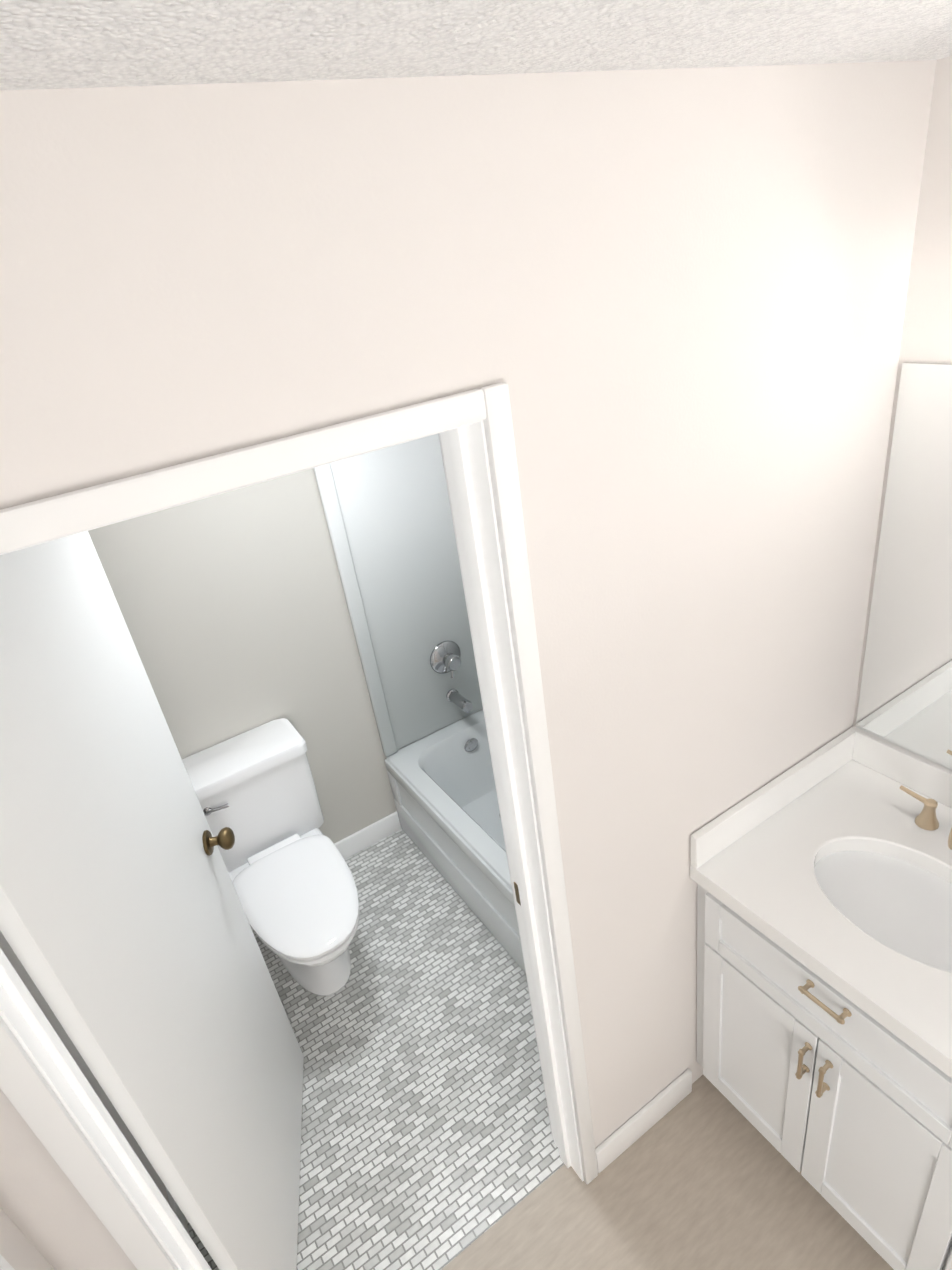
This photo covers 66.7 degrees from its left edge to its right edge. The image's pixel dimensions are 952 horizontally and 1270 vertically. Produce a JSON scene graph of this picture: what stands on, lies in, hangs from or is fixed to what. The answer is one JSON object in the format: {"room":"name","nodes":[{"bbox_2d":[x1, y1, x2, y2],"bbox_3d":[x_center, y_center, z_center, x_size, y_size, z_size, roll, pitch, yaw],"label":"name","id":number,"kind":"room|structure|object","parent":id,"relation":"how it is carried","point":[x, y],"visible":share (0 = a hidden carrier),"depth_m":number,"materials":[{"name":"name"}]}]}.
{"room":"bathroom","nodes":[
{"label":"bathroom","id":0,"kind":"room"},
{"bbox_2d":[0,931,168,1269],"bbox_3d":[-0.340,1.011,0.423,0.100,2.440,4.780,-23,31,-25],"label":"wall","id":1,"kind":"structure","parent":0,"point":[19,1250],"depth_m":1.57,"materials":[{"name":"white paint"}]},
{"bbox_2d":[0,1254,14,1269],"bbox_3d":[-0.341,1.099,0.645,0.022,2.082,0.910,-23,31,-25],"label":"trim","id":2,"kind":"structure","parent":1,"relation":"attached to","point":[5,1264],"depth_m":0.91,"materials":[{"name":"white"}]},
{"bbox_2d":[165,1186,189,1235],"bbox_3d":[-0.961,1.502,2.206,0.030,0.100,1.458,-23,31,-25],"label":"baseboard","id":3,"kind":"structure","parent":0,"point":[172,1203],"depth_m":1.97,"materials":[{"name":"white"}]},
{"bbox_2d":[88,468,481,842],"bbox_3d":[-0.722,-0.127,2.689,2.000,2.440,0.100,-23,31,-25],"label":"wall","id":4,"kind":"structure","parent":0,"point":[232,604],"depth_m":2.60,"materials":[{"name":"grey paint"}]},
{"bbox_2d":[334,811,400,858],"bbox_3d":[-0.840,1.050,3.025,1.189,0.100,0.018,-23,31,-25],"label":"baseboard","id":5,"kind":"structure","parent":4,"relation":"attached to","point":[388,825],"depth_m":3.20,"materials":[{"name":"white wood"}]},
{"bbox_2d":[186,829,563,1269],"bbox_3d":[-0.140,1.224,2.682,2.200,0.080,1.620,-23,31,-25],"label":"floor","id":6,"kind":"structure","parent":0,"point":[427,1141],"depth_m":2.26,"materials":[{"name":"tile"}]},
{"bbox_2d":[182,718,359,995],"bbox_3d":[-0.657,0.871,2.562,0.470,0.792,0.809,-23,31,-25],"label":"toilet","id":7,"kind":"object","parent":6,"relation":"on","point":[290,874],"visible":0.9,"depth_m":2.56,"materials":[{"name":"white ceramic"}]},
{"bbox_2d":[384,709,525,973],"bbox_3d":[0.341,0.800,2.810,0.783,0.410,1.454,-23,31,-25],"label":"bathtub","id":8,"kind":"object","parent":6,"relation":"on","point":[443,786],"visible":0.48,"depth_m":2.97,"materials":[{"name":"white ceramic"}]},
{"bbox_2d":[313,433,482,756],"bbox_3d":[0.215,-0.019,2.379,0.777,1.454,1.456,-23,31,-25],"label":"shower surround","id":9,"kind":"object","parent":8,"relation":"on","point":[388,515],"visible":0.15,"depth_m":2.87,"materials":[{"name":"white plastic"}]},
{"bbox_2d":[430,640,460,677],"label":"tub valve","id":10,"kind":"object","parent":9,"relation":"attached to","point":[445,656],"depth_m":3.06,"materials":[{"name":"silver metal"}]},
{"bbox_2d":[446,689,472,712],"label":"tub spout","id":11,"kind":"object","parent":9,"relation":"attached to","point":[453,695],"depth_m":3.12,"materials":[{"name":"silver metal"}]},
{"bbox_2d":[0,60,936,1269],"bbox_3d":[0.121,0.386,1.468,2.000,2.440,0.120,-23,31,-25],"label":"wall","id":12,"kind":"structure","parent":0,"point":[666,306],"depth_m":1.10,"materials":[{"name":"white paint"}]},
{"bbox_2d":[0,531,303,1269],"bbox_3d":[-0.638,0.667,1.593,0.366,2.018,0.711,-23,31,-25],"label":"open door","id":13,"kind":"structure","parent":12,"relation":"in","point":[126,931],"depth_m":1.41,"materials":[{"name":"white wood"}]},
{"bbox_2d":[0,382,597,1269],"bbox_3d":[-0.234,0.701,1.356,0.920,2.090,0.156,-23,31,-25],"label":"door frame","id":14,"kind":"structure","parent":12,"relation":"attached to","point":[46,1088],"depth_m":1.12,"materials":[{"name":"white wood"}]},
{"bbox_2d":[595,1069,691,1172],"bbox_3d":[0.477,1.365,2.036,0.363,0.100,0.015,-23,31,-25],"label":"baseboard","id":15,"kind":"structure","parent":12,"relation":"attached to","point":[635,1127],"depth_m":2.02,"materials":[{"name":"white wood"}]},
{"bbox_2d":[690,729,857,869],"bbox_3d":[0.760,0.403,1.822,0.603,0.095,0.020,-23,31,-25],"label":"backsplash","id":16,"kind":"structure","parent":12,"relation":"attached to","point":[721,833],"depth_m":1.79,"materials":[{"name":"white stone"}]},
{"bbox_2d":[0,0,951,90],"bbox_3d":[0.360,-0.466,0.285,2.200,0.080,4.780,-23,31,-25],"label":"ceiling","id":17,"kind":"structure","parent":0,"point":[54,44],"depth_m":0.70,"materials":[{"name":"white paint"}]},
{"bbox_2d":[441,1075,893,1269],"bbox_3d":[1.143,2.005,0.823,2.200,0.080,3.160,-23,31,-25],"label":"floor","id":18,"kind":"structure","parent":0,"point":[704,1174],"depth_m":1.88,"materials":[{"name":"brown wood"}]},
{"bbox_2d":[691,878,951,1269],"bbox_3d":[1.339,1.170,1.325,0.650,0.862,1.916,-23,31,-25],"label":"bathroom vanity","id":19,"kind":"object","parent":18,"relation":"on","point":[855,1107],"depth_m":1.60,"materials":[{"name":"white wood"}]},
{"bbox_2d":[690,762,951,1073],"bbox_3d":[1.293,0.773,1.113,0.623,0.043,1.936,-23,31,-25],"label":"countertop","id":20,"kind":"structure","parent":19,"relation":"on","point":[761,875],"depth_m":1.63,"materials":[{"name":"white stone"}]},
{"bbox_2d":[802,834,951,981],"bbox_3d":[0.953,0.667,1.609,0.314,0.162,0.440,-23,31,-25],"label":"sink","id":21,"kind":"object","parent":20,"relation":"in","point":[905,901],"depth_m":1.62,"materials":[{"name":"white ceramic"}]},
{"bbox_2d":[899,785,951,849],"bbox_3d":[1.087,0.426,1.589,0.161,0.178,0.361,-23,31,-25],"label":"faucet","id":22,"kind":"object","parent":20,"relation":"on","point":[926,818],"visible":1,"depth_m":1.71,"materials":[{"name":"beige metal"}]},
{"bbox_2d":[850,726,951,809],"bbox_3d":[1.534,0.605,1.209,0.020,0.095,1.936,-23,31,-25],"label":"backsplash","id":23,"kind":"structure","parent":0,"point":[932,779],"depth_m":1.83,"materials":[{"name":"white stone"}]},
{"bbox_2d":[853,56,951,726],"bbox_3d":[1.408,0.263,1.315,0.100,2.440,4.780,-23,31,-25],"label":"wall","id":24,"kind":"structure","parent":0,"point":[927,332],"depth_m":1.40,"materials":[{"name":"white paint"}]},
{"bbox_2d":[856,363,951,769],"bbox_3d":[1.466,0.151,0.979,0.006,0.928,1.908,-23,31,-25],"label":"mirror","id":25,"kind":"object","parent":24,"relation":"attached to","point":[905,699],"visible":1,"depth_m":1.66,"materials":[{"name":"clear glass"}]}
]}

